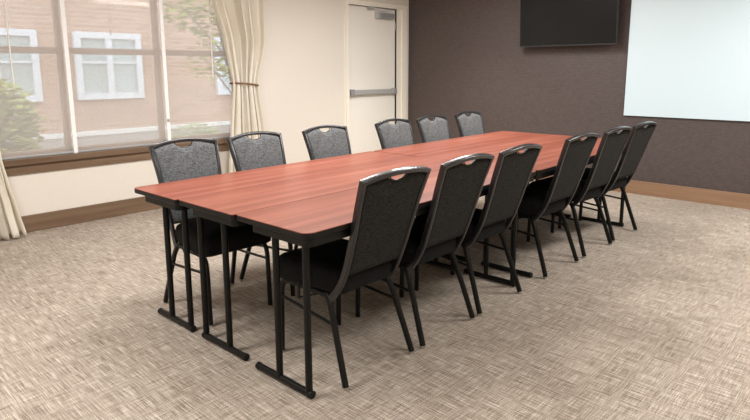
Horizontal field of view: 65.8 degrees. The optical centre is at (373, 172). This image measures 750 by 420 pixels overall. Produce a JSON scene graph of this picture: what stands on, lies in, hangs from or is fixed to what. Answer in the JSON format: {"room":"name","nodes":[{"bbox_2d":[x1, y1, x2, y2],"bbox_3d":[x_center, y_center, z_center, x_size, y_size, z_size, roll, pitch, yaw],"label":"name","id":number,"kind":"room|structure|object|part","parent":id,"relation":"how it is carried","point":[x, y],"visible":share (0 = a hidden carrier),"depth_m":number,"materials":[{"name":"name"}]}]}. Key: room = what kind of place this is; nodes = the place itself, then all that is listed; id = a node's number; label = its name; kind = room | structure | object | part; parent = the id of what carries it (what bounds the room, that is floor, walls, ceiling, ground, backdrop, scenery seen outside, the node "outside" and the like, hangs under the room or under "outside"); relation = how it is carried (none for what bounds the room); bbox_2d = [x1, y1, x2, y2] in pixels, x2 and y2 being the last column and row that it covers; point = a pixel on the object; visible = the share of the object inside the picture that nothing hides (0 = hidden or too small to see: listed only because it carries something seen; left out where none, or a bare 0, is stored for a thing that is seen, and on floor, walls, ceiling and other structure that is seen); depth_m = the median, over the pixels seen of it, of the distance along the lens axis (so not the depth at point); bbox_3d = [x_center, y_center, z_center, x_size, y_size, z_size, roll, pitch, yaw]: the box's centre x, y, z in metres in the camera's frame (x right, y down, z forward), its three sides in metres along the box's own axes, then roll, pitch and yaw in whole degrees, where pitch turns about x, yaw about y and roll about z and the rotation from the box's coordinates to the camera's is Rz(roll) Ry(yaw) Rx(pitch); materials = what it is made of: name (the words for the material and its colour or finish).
{"room":"conference room","nodes":[
{"label":"conference room","id":0,"kind":"room"},
{"bbox_2d":[7,0,408,215],"bbox_3d":[-2.733,-0.833,5.089,0.160,2.600,9.298,9,14,42],"label":"wall","id":1,"kind":"structure","parent":0,"point":[301,80],"depth_m":6.76,"materials":[{"name":"beige paint"}]},
{"bbox_2d":[59,0,77,152],"bbox_3d":[-2.656,-1.051,5.006,0.012,1.782,0.036,9,14,42],"label":"guide","id":2,"kind":"object","parent":1,"relation":"attached to","point":[62,5],"visible":1,"depth_m":5.04,"materials":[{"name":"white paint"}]},
{"bbox_2d":[21,196,161,232],"bbox_3d":[-3.046,0.457,4.840,0.016,0.148,7.880,9,14,42],"label":"baseboard","id":3,"kind":"structure","parent":1,"relation":"attached to","point":[59,218],"depth_m":5.27,"materials":[{"name":"brown wood"}]},
{"bbox_2d":[2,137,229,175],"bbox_3d":[-2.347,-0.139,5.495,0.018,0.080,2.750,9,14,42],"label":"trim","id":4,"kind":"structure","parent":1,"relation":"attached to","point":[78,163],"depth_m":5.18,"materials":[{"name":"brown wood"}]},
{"bbox_2d":[0,0,232,157],"bbox_3d":[-2.423,-1.116,5.391,0.070,1.790,2.670,9,14,42],"label":"window","id":5,"kind":"structure","parent":1,"relation":"in","point":[52,0],"depth_m":5.33,"materials":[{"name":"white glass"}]},
{"bbox_2d":[0,0,73,159],"bbox_3d":[-2.949,-0.993,4.674,0.028,1.778,0.859,9,14,42],"label":"roller shade","id":6,"kind":"object","parent":5,"relation":"attached to","point":[4,6],"visible":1,"depth_m":4.84,"materials":[{"name":"fabric"}]},
{"bbox_3d":[-2.939,-1.288,4.623,0.013,1.180,0.013,9,14,42],"label":"pull cord","id":7,"kind":"part","parent":6,"relation":"part of","materials":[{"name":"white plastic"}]},
{"bbox_2d":[64,0,167,151],"bbox_3d":[-2.349,-1.110,5.324,0.021,1.778,0.857,9,14,42],"label":"roller shade","id":8,"kind":"object","parent":5,"relation":"attached to","point":[132,44],"visible":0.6,"depth_m":5.33,"materials":[{"name":"fabric"}]},
{"bbox_2d":[162,0,232,139],"bbox_3d":[-1.730,-1.224,5.958,0.028,1.778,0.861,9,14,42],"label":"roller shade","id":9,"kind":"object","parent":5,"relation":"attached to","point":[210,12],"visible":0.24,"depth_m":5.91,"materials":[{"name":"fabric"}]},
{"bbox_3d":[-1.679,-1.546,5.946,0.013,1.140,0.013,9,14,42],"label":"pull cord","id":10,"kind":"part","parent":9,"relation":"part of","materials":[{"name":"white plastic"}]},
{"bbox_2d":[159,0,170,140],"bbox_3d":[-2.044,-1.166,5.644,0.022,1.782,0.036,9,14,42],"label":"guide","id":11,"kind":"object","parent":1,"relation":"attached to","point":[160,1],"visible":0.72,"depth_m":5.67,"materials":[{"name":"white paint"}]},
{"bbox_2d":[349,5,396,153],"bbox_3d":[0.017,-1.130,7.873,0.190,2.173,0.941,9,14,42],"label":"door","id":12,"kind":"structure","parent":1,"relation":"in","point":[372,30],"depth_m":7.85,"materials":[{"name":"beige paint"}]},
{"bbox_2d":[344,0,406,140],"bbox_3d":[0.047,-1.164,7.936,0.052,2.243,1.215,9,14,42],"label":"trim","id":13,"kind":"structure","parent":1,"relation":"attached to","point":[401,37],"depth_m":8.13,"materials":[{"name":"beige paint"}]},
{"bbox_2d":[0,180,749,419],"bbox_3d":[0.390,0.964,2.549,8.538,0.080,9.448,9,14,42],"label":"floor","id":14,"kind":"structure","parent":0,"point":[653,323],"depth_m":3.05,"materials":[{"name":"carpet"}]},
{"bbox_2d":[148,138,272,326],"bbox_3d":[-0.945,0.300,3.371,0.470,0.955,0.634,-10,14,-43],"label":"banquet chair","id":15,"kind":"object","parent":14,"relation":"on","point":[172,162],"visible":0.63,"depth_m":3.35,"materials":[{"name":"black fabric"}]},
{"bbox_3d":[-1.168,0.582,3.357,0.183,0.390,0.029,6,12,31],"label":"leg","id":16,"kind":"part","parent":15,"relation":"part of","materials":[{"name":"black metal"}]},
{"bbox_3d":[-1.071,0.105,3.468,0.436,0.604,0.273,-10,14,-43],"label":"frame","id":17,"kind":"part","parent":15,"relation":"part of","materials":[{"name":"grey metal"}]},
{"bbox_3d":[-1.089,0.049,3.477,0.401,0.450,0.160,-10,14,-43],"label":"backrest","id":18,"kind":"part","parent":15,"relation":"part of","materials":[{"name":"grey fabric"}]},
{"bbox_3d":[-0.879,0.408,3.321,0.394,0.025,0.285,-10,14,-43],"label":"seat frame","id":19,"kind":"part","parent":15,"relation":"part of","materials":[{"name":"black metal"}]},
{"bbox_3d":[-0.893,0.626,3.100,0.025,0.382,0.081,-9,13,-40],"label":"leg","id":20,"kind":"part","parent":15,"relation":"part of","materials":[{"name":"black metal"}]},
{"bbox_3d":[-0.874,0.340,3.303,0.439,0.121,0.430,-10,14,-43],"label":"seat","id":21,"kind":"part","parent":15,"relation":"part of","materials":[{"name":"black fabric"}]},
{"bbox_3d":[-0.874,0.532,3.637,0.029,0.390,0.183,-6,11,-29],"label":"leg","id":22,"kind":"part","parent":15,"relation":"part of","materials":[{"name":"black metal"}]},
{"bbox_3d":[-0.623,0.579,3.357,0.081,0.382,0.025,9,13,42],"label":"leg","id":23,"kind":"part","parent":15,"relation":"part of","materials":[{"name":"black metal"}]},
{"bbox_2d":[226,131,297,297],"bbox_3d":[-0.583,0.230,3.761,0.634,0.955,0.470,9,13,41],"label":"banquet chair","id":24,"kind":"object","parent":14,"relation":"on","point":[267,150],"visible":0.28,"depth_m":3.81,"materials":[{"name":"grey fabric"}]},
{"bbox_3d":[-0.801,0.515,3.731,0.183,0.390,0.029,5,11,27],"label":"leg","id":25,"kind":"part","parent":24,"relation":"part of","materials":[{"name":"black metal"}]},
{"bbox_3d":[-0.718,0.037,3.849,0.273,0.604,0.436,9,13,41],"label":"frame","id":26,"kind":"part","parent":24,"relation":"part of","materials":[{"name":"grey metal"}]},
{"bbox_3d":[-0.737,-0.019,3.856,0.160,0.450,0.401,9,13,41],"label":"backrest","id":27,"kind":"part","parent":24,"relation":"part of","materials":[{"name":"grey fabric"}]},
{"bbox_3d":[-0.508,0.555,3.494,0.025,0.382,0.081,-10,14,-44],"label":"leg","id":28,"kind":"part","parent":24,"relation":"part of","materials":[{"name":"black metal"}]},
{"bbox_2d":[134,151,415,331],"bbox_3d":[-0.491,0.345,3.725,0.449,0.736,1.904,9,13,42],"label":"table","id":29,"kind":"object","parent":14,"relation":"on","point":[167,195],"visible":0.66,"depth_m":3.17,"materials":[{"name":"brown wood"}]},
{"bbox_3d":[-1.107,0.461,3.128,0.031,0.662,0.031,9,13,42],"label":"leg","id":30,"kind":"part","parent":29,"relation":"part of","materials":[{"name":"black metal"}]},
{"bbox_3d":[-0.963,0.483,3.000,0.031,0.662,0.031,9,13,42],"label":"leg","id":31,"kind":"part","parent":29,"relation":"part of","materials":[{"name":"black metal"}]},
{"bbox_2d":[179,156,469,360],"bbox_3d":[-0.145,0.395,3.430,0.463,0.736,1.904,9,13,42],"label":"table","id":32,"kind":"object","parent":14,"relation":"on","point":[223,207],"visible":0.7,"depth_m":2.90,"materials":[{"name":"brown wood"}]},
{"bbox_3d":[-0.857,0.498,2.910,0.031,0.662,0.031,9,13,42],"label":"leg","id":33,"kind":"part","parent":32,"relation":"part of","materials":[{"name":"black metal"}]},
{"bbox_3d":[-0.702,0.522,2.771,0.031,0.662,0.031,9,13,42],"label":"leg","id":34,"kind":"part","parent":32,"relation":"part of","materials":[{"name":"black metal"}]},
{"bbox_2d":[302,125,351,159],"bbox_3d":[-0.154,0.150,4.203,0.634,0.955,0.470,9,14,42],"label":"banquet chair","id":35,"kind":"object","parent":14,"relation":"on","point":[334,142],"visible":0.27,"depth_m":4.28,"materials":[{"name":"grey fabric"}]},
{"bbox_2d":[280,166,430,390],"bbox_3d":[-0.105,0.416,2.696,0.634,0.955,0.470,9,14,42],"label":"banquet chair","id":36,"kind":"object","parent":14,"relation":"on","point":[385,208],"visible":0.98,"depth_m":2.55,"materials":[{"name":"black fabric"}]},
{"bbox_3d":[-0.428,0.679,2.788,0.081,0.382,0.025,8,13,39],"label":"leg","id":37,"kind":"part","parent":36,"relation":"part of","materials":[{"name":"black metal"}]},
{"bbox_3d":[-0.174,0.501,2.776,0.285,0.025,0.394,9,14,42],"label":"seat frame","id":38,"kind":"part","parent":36,"relation":"part of","materials":[{"name":"black metal"}]},
{"bbox_3d":[-0.180,0.432,2.769,0.430,0.121,0.439,9,14,42],"label":"seat","id":39,"kind":"part","parent":36,"relation":"part of","materials":[{"name":"black fabric"}]},
{"bbox_3d":[-0.161,0.725,2.524,0.179,0.390,0.066,9,14,42],"label":"leg","id":40,"kind":"part","parent":36,"relation":"part of","materials":[{"name":"black metal"}]},
{"bbox_3d":[-0.172,0.630,3.059,0.025,0.382,0.081,-10,14,-42],"label":"leg","id":41,"kind":"part","parent":36,"relation":"part of","materials":[{"name":"black metal"}]},
{"bbox_3d":[0.026,0.264,2.543,0.273,0.604,0.436,9,14,42],"label":"frame","id":42,"kind":"part","parent":36,"relation":"part of","materials":[{"name":"grey metal"}]},
{"bbox_3d":[0.049,0.215,2.513,0.156,0.450,0.401,9,14,42],"label":"panel","id":43,"kind":"part","parent":36,"relation":"part of","materials":[{"name":"grey fabric"}]},
{"bbox_3d":[0.102,0.017,2.426,0.018,0.037,0.120,9,14,42],"label":"handle trim","id":44,"kind":"part","parent":36,"relation":"part of","materials":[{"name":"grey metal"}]},
{"bbox_3d":[0.117,0.673,2.816,0.183,0.390,0.029,5,11,28],"label":"leg","id":45,"kind":"part","parent":36,"relation":"part of","materials":[{"name":"black metal"}]},
{"bbox_2d":[237,165,535,398],"bbox_3d":[0.212,0.448,3.127,0.471,0.736,1.904,9,13,42],"label":"table","id":46,"kind":"object","parent":14,"relation":"on","point":[311,222],"visible":0.66,"depth_m":2.48,"materials":[{"name":"brown wood"}]},
{"bbox_3d":[-0.415,0.568,2.503,0.031,0.662,0.031,9,13,42],"label":"leg","id":47,"kind":"part","parent":46,"relation":"part of","materials":[{"name":"black metal"}]},
{"bbox_3d":[-0.272,0.591,2.374,0.031,0.662,0.031,9,13,42],"label":"leg","id":48,"kind":"part","parent":46,"relation":"part of","materials":[{"name":"black metal"}]},
{"bbox_3d":[0.735,0.344,3.747,0.031,0.662,0.031,9,13,42],"label":"leg","id":49,"kind":"part","parent":46,"relation":"part of","materials":[{"name":"black metal"}]},
{"bbox_3d":[0.879,0.367,3.618,0.031,0.662,0.031,9,13,42],"label":"leg","id":50,"kind":"part","parent":46,"relation":"part of","materials":[{"name":"black metal"}]},
{"bbox_2d":[374,118,414,148],"bbox_3d":[0.369,0.051,4.754,0.634,0.955,0.470,9,14,42],"label":"banquet chair","id":51,"kind":"object","parent":14,"relation":"on","point":[400,134],"visible":0.24,"depth_m":4.83,"materials":[{"name":"grey fabric"}]},
{"bbox_2d":[355,153,494,348],"bbox_3d":[0.255,0.349,3.070,0.634,0.955,0.470,9,13,42],"label":"banquet chair","id":52,"kind":"object","parent":14,"relation":"on","point":[458,186],"visible":0.84,"depth_m":2.90,"materials":[{"name":"black fabric"}]},
{"bbox_3d":[-0.069,0.612,3.160,0.081,0.382,0.025,8,13,38],"label":"leg","id":53,"kind":"part","parent":52,"relation":"part of","materials":[{"name":"black metal"}]},
{"bbox_3d":[0.185,0.563,3.433,0.025,0.382,0.081,-10,14,-43],"label":"leg","id":54,"kind":"part","parent":52,"relation":"part of","materials":[{"name":"black metal"}]},
{"bbox_3d":[0.199,0.658,2.896,0.029,0.390,0.183,-7,12,-32],"label":"leg","id":55,"kind":"part","parent":52,"relation":"part of","materials":[{"name":"black metal"}]},
{"bbox_3d":[0.180,0.364,3.143,0.430,0.121,0.439,9,13,42],"label":"seat","id":56,"kind":"part","parent":52,"relation":"part of","materials":[{"name":"black fabric"}]},
{"bbox_3d":[0.387,0.197,2.920,0.273,0.604,0.436,9,13,42],"label":"frame","id":57,"kind":"part","parent":52,"relation":"part of","materials":[{"name":"grey metal"}]},
{"bbox_3d":[0.410,0.147,2.889,0.156,0.450,0.401,9,13,42],"label":"panel","id":58,"kind":"part","parent":52,"relation":"part of","materials":[{"name":"grey fabric"}]},
{"bbox_3d":[0.476,0.605,3.193,0.183,0.390,0.029,5,11,27],"label":"leg","id":59,"kind":"part","parent":52,"relation":"part of","materials":[{"name":"black metal"}]},
{"bbox_2d":[415,115,450,142],"bbox_3d":[0.733,-0.018,5.141,0.634,0.955,0.470,9,14,42],"label":"banquet chair","id":60,"kind":"object","parent":14,"relation":"on","point":[437,129],"visible":0.23,"depth_m":5.22,"materials":[{"name":"grey fabric"}]},
{"bbox_2d":[375,131,539,184],"bbox_3d":[0.825,0.088,5.148,0.449,0.736,1.981,9,13,42],"label":"table","id":61,"kind":"object","parent":14,"relation":"on","point":[421,149],"visible":0.3,"depth_m":4.93,"materials":[{"name":"brown wood"}]},
{"bbox_2d":[414,143,541,315],"bbox_3d":[0.608,0.281,3.446,0.634,0.955,0.470,9,14,42],"label":"banquet chair","id":62,"kind":"object","parent":14,"relation":"on","point":[512,171],"visible":0.83,"depth_m":3.27,"materials":[{"name":"black fabric"}]},
{"bbox_3d":[0.285,0.544,3.539,0.081,0.382,0.025,8,13,39],"label":"leg","id":63,"kind":"part","parent":62,"relation":"part of","materials":[{"name":"black metal"}]},
{"bbox_3d":[0.541,0.495,3.809,0.025,0.382,0.081,-10,14,-42],"label":"leg","id":64,"kind":"part","parent":62,"relation":"part of","materials":[{"name":"black metal"}]},
{"bbox_3d":[0.533,0.296,3.520,0.430,0.121,0.439,9,14,42],"label":"seat","id":65,"kind":"part","parent":62,"relation":"part of","materials":[{"name":"black fabric"}]},
{"bbox_3d":[0.550,0.591,3.272,0.029,0.390,0.183,-6,12,-31],"label":"leg","id":66,"kind":"part","parent":62,"relation":"part of","materials":[{"name":"black metal"}]},
{"bbox_3d":[0.739,0.129,3.294,0.273,0.604,0.436,9,14,42],"label":"frame","id":67,"kind":"part","parent":62,"relation":"part of","materials":[{"name":"grey metal"}]},
{"bbox_3d":[0.830,0.538,3.566,0.183,0.390,0.029,5,11,28],"label":"leg","id":68,"kind":"part","parent":62,"relation":"part of","materials":[{"name":"black metal"}]},
{"bbox_3d":[0.762,0.080,3.264,0.156,0.450,0.401,9,14,42],"label":"panel","id":69,"kind":"part","parent":62,"relation":"part of","materials":[{"name":"grey fabric"}]},
{"bbox_2d":[454,111,527,201],"bbox_3d":[1.140,-0.104,5.620,0.634,0.955,0.470,9,14,42],"label":"banquet chair","id":70,"kind":"object","parent":14,"relation":"on","point":[470,125],"visible":0.24,"depth_m":5.69,"materials":[{"name":"grey fabric"}]},
{"bbox_3d":[1.007,-0.298,5.711,0.273,0.604,0.436,9,14,42],"label":"frame","id":71,"kind":"part","parent":70,"relation":"part of","materials":[{"name":"grey metal"}]},
{"bbox_3d":[0.989,-0.354,5.718,0.160,0.450,0.401,9,14,42],"label":"backrest","id":72,"kind":"part","parent":70,"relation":"part of","materials":[{"name":"grey fabric"}]},
{"bbox_2d":[420,134,584,260],"bbox_3d":[1.166,0.140,4.848,0.463,0.736,1.981,9,13,42],"label":"table","id":73,"kind":"object","parent":14,"relation":"on","point":[545,140],"visible":0.35,"depth_m":4.73,"materials":[{"name":"brown wood"}]},
{"bbox_2d":[489,132,598,278],"bbox_3d":[1.155,0.178,4.017,0.634,0.955,0.470,10,14,44],"label":"banquet chair","id":74,"kind":"object","parent":14,"relation":"on","point":[575,154],"visible":0.83,"depth_m":3.85,"materials":[{"name":"black fabric"}]},
{"bbox_3d":[1.088,0.263,4.100,0.285,0.025,0.394,10,14,44],"label":"seat frame","id":75,"kind":"part","parent":74,"relation":"part of","materials":[{"name":"black metal"}]},
{"bbox_3d":[1.090,0.487,3.845,0.029,0.390,0.183,-6,12,-30],"label":"leg","id":76,"kind":"part","parent":74,"relation":"part of","materials":[{"name":"black metal"}]},
{"bbox_3d":[1.083,0.193,4.093,0.430,0.121,0.439,10,14,44],"label":"seat","id":77,"kind":"part","parent":74,"relation":"part of","materials":[{"name":"black fabric"}]},
{"bbox_3d":[1.282,0.027,3.861,0.273,0.604,0.436,10,14,44],"label":"frame","id":78,"kind":"part","parent":74,"relation":"part of","materials":[{"name":"grey metal"}]},
{"bbox_3d":[1.379,0.436,4.131,0.183,0.390,0.029,5,12,29],"label":"leg","id":79,"kind":"part","parent":74,"relation":"part of","materials":[{"name":"black metal"}]},
{"bbox_3d":[1.304,-0.022,3.830,0.156,0.450,0.401,10,14,44],"label":"panel","id":80,"kind":"part","parent":74,"relation":"part of","materials":[{"name":"grey fabric"}]},
{"bbox_2d":[481,138,624,277],"bbox_3d":[1.521,0.193,4.543,0.471,0.736,1.981,9,13,42],"label":"table","id":81,"kind":"object","parent":14,"relation":"on","point":[547,160],"visible":0.25,"depth_m":4.08,"materials":[{"name":"brown wood"}]},
{"bbox_3d":[2.014,0.096,5.131,0.031,0.662,0.031,9,13,42],"label":"leg","id":82,"kind":"part","parent":81,"relation":"part of","materials":[{"name":"black metal"}]},
{"bbox_3d":[2.158,0.118,5.002,0.031,0.662,0.031,9,13,42],"label":"leg","id":83,"kind":"part","parent":81,"relation":"part of","materials":[{"name":"black metal"}]},
{"bbox_2d":[526,126,632,257],"bbox_3d":[1.562,0.104,4.429,0.470,0.955,0.634,-10,14,-44],"label":"banquet chair","id":84,"kind":"object","parent":14,"relation":"on","point":[612,144],"visible":0.75,"depth_m":4.26,"materials":[{"name":"black fabric"}]},
{"bbox_3d":[1.241,0.365,4.534,0.081,0.382,0.025,9,13,41],"label":"leg","id":85,"kind":"part","parent":84,"relation":"part of","materials":[{"name":"black metal"}]},
{"bbox_3d":[1.509,0.318,4.794,0.025,0.382,0.081,-9,13,-40],"label":"leg","id":86,"kind":"part","parent":84,"relation":"part of","materials":[{"name":"black metal"}]},
{"bbox_3d":[1.491,0.119,4.505,0.439,0.121,0.430,-10,14,-44],"label":"seat","id":87,"kind":"part","parent":84,"relation":"part of","materials":[{"name":"black fabric"}]},
{"bbox_3d":[1.496,0.413,4.258,0.029,0.390,0.183,-6,11,-29],"label":"leg","id":88,"kind":"part","parent":84,"relation":"part of","materials":[{"name":"black metal"}]},
{"bbox_3d":[1.787,0.362,4.541,0.183,0.390,0.029,6,12,30],"label":"leg","id":89,"kind":"part","parent":84,"relation":"part of","materials":[{"name":"black metal"}]},
{"bbox_3d":[1.689,-0.047,4.272,0.436,0.604,0.273,-10,14,-44],"label":"frame","id":90,"kind":"part","parent":84,"relation":"part of","materials":[{"name":"grey metal"}]},
{"bbox_3d":[1.710,-0.096,4.240,0.401,0.450,0.156,-10,14,-44],"label":"panel","id":91,"kind":"part","parent":84,"relation":"part of","materials":[{"name":"grey fabric"}]},
{"bbox_2d":[558,121,656,241],"bbox_3d":[1.934,0.034,4.817,0.470,0.955,0.634,-10,14,-44],"label":"banquet chair","id":92,"kind":"object","parent":14,"relation":"on","point":[638,140],"visible":0.77,"depth_m":4.64,"materials":[{"name":"black fabric"}]},
{"bbox_3d":[1.613,0.295,4.923,0.081,0.382,0.025,9,13,41],"label":"leg","id":93,"kind":"part","parent":92,"relation":"part of","materials":[{"name":"black metal"}]},
{"bbox_3d":[1.881,0.248,5.183,0.025,0.382,0.081,-9,13,-40],"label":"leg","id":94,"kind":"part","parent":92,"relation":"part of","materials":[{"name":"black metal"}]},
{"bbox_3d":[1.862,0.049,4.894,0.439,0.121,0.430,-10,14,-44],"label":"seat","id":95,"kind":"part","parent":92,"relation":"part of","materials":[{"name":"black fabric"}]},
{"bbox_3d":[1.867,0.343,4.646,0.029,0.390,0.183,-6,11,-29],"label":"leg","id":96,"kind":"part","parent":92,"relation":"part of","materials":[{"name":"black metal"}]},
{"bbox_3d":[2.159,0.292,4.929,0.183,0.390,0.029,6,12,30],"label":"leg","id":97,"kind":"part","parent":92,"relation":"part of","materials":[{"name":"black metal"}]},
{"bbox_3d":[2.060,-0.117,4.660,0.436,0.604,0.273,-10,14,-44],"label":"frame","id":98,"kind":"part","parent":92,"relation":"part of","materials":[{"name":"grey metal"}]},
{"bbox_3d":[2.082,-0.166,4.629,0.401,0.450,0.156,-10,14,-44],"label":"panel","id":99,"kind":"part","parent":92,"relation":"part of","materials":[{"name":"grey fabric"}]},
{"bbox_2d":[408,0,749,193],"bbox_3d":[3.502,-0.966,5.712,8.398,2.600,0.150,9,14,42],"label":"wall","id":100,"kind":"structure","parent":0,"point":[464,55],"depth_m":7.03,"materials":[{"name":"brown paint"}]},
{"bbox_2d":[520,0,619,46],"bbox_3d":[2.209,-1.777,6.564,1.150,0.671,0.180,9,14,42],"label":"television","id":101,"kind":"object","parent":100,"relation":"attached to","point":[543,23],"visible":1,"depth_m":6.51,"materials":[{"name":"black plastic"},{"name":"dark glossy screen glass"}]},
{"bbox_2d":[534,175,749,208],"bbox_3d":[3.508,0.261,5.812,8.238,0.148,0.016,9,14,42],"label":"baseboard","id":102,"kind":"structure","parent":100,"relation":"attached to","point":[707,196],"depth_m":6.01,"materials":[{"name":"brown wood"}]},
{"bbox_2d":[624,0,749,120],"bbox_3d":[3.624,-1.130,5.447,2.400,1.300,0.022,9,14,42],"label":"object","id":103,"kind":"object","parent":100,"relation":"attached to","point":[690,59],"visible":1,"depth_m":5.85,"materials":[{"name":"matte white projection screen fabric"},{"name":"black vinyl"}]},
{"bbox_3d":[0.380,-1.685,2.082,8.538,0.100,9.448,9,14,42],"label":"ceiling","id":104,"kind":"structure","parent":0,"visible":0},
{"bbox_2d":[0,151,26,239],"bbox_3d":[-3.108,-0.705,4.399,0.154,2.568,0.583,9,14,42],"label":"curtain","id":105,"kind":"object","parent":104,"relation":"hanging from","point":[11,223],"visible":1,"depth_m":4.71,"materials":[{"name":"beige fabric"}]},
{"bbox_2d":[212,0,264,172],"bbox_3d":[-1.417,-1.025,6.173,0.157,2.568,0.718,9,14,42],"label":"curtain","id":106,"kind":"object","parent":104,"relation":"hanging from","point":[241,22],"visible":0.66,"depth_m":6.19,"materials":[{"name":"beige fabric"}]},
{"label":"outside","id":107,"kind":"structure","parent":0,"visible":0},
{"bbox_3d":[-9.580,-1.196,15.842,24.402,0.330,38.000,9,14,42],"label":"ground","id":108,"kind":"structure","parent":107,"visible":0},
{"bbox_2d":[0,80,44,152],"bbox_3d":[-4.859,-0.539,7.268,1.198,1.389,1.349,9,14,42],"label":"bush","id":109,"kind":"object","parent":108,"relation":"on","point":[3,80],"visible":0.2,"depth_m":7.25,"materials":[{"name":"green plant"}]},
{"bbox_2d":[0,0,231,148],"bbox_3d":[-4.165,-4.038,10.741,0.520,7.000,30.000,9,14,42],"label":"brick building","id":110,"kind":"structure","parent":108,"relation":"on","point":[69,9],"depth_m":10.32,"materials":[{"name":"brick"}]},
{"bbox_3d":[-5.879,-1.657,8.994,0.020,1.050,1.130,9,14,42],"label":"pane","id":111,"kind":"part","parent":110,"relation":"part of","materials":[{"name":"grey glass"}]},
{"bbox_3d":[-4.680,-1.884,10.256,0.020,1.050,1.060,9,14,42],"label":"pane","id":112,"kind":"part","parent":110,"relation":"part of","materials":[{"name":"grey glass"}]},
{"bbox_2d":[171,122,218,137],"bbox_3d":[-2.896,-0.517,9.394,0.651,0.595,1.050,9,14,42],"label":"bush","id":113,"kind":"object","parent":108,"relation":"on","point":[197,122],"visible":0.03,"depth_m":9.42,"materials":[{"name":"green plant"}]},
{"bbox_2d":[162,0,230,90],"bbox_3d":[-2.671,-1.804,9.135,1.062,3.149,1.547,9,14,42],"label":"tree","id":114,"kind":"object","parent":108,"relation":"on","point":[184,0],"visible":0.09,"depth_m":9.05,"materials":[{"name":"green plant"}]}
]}

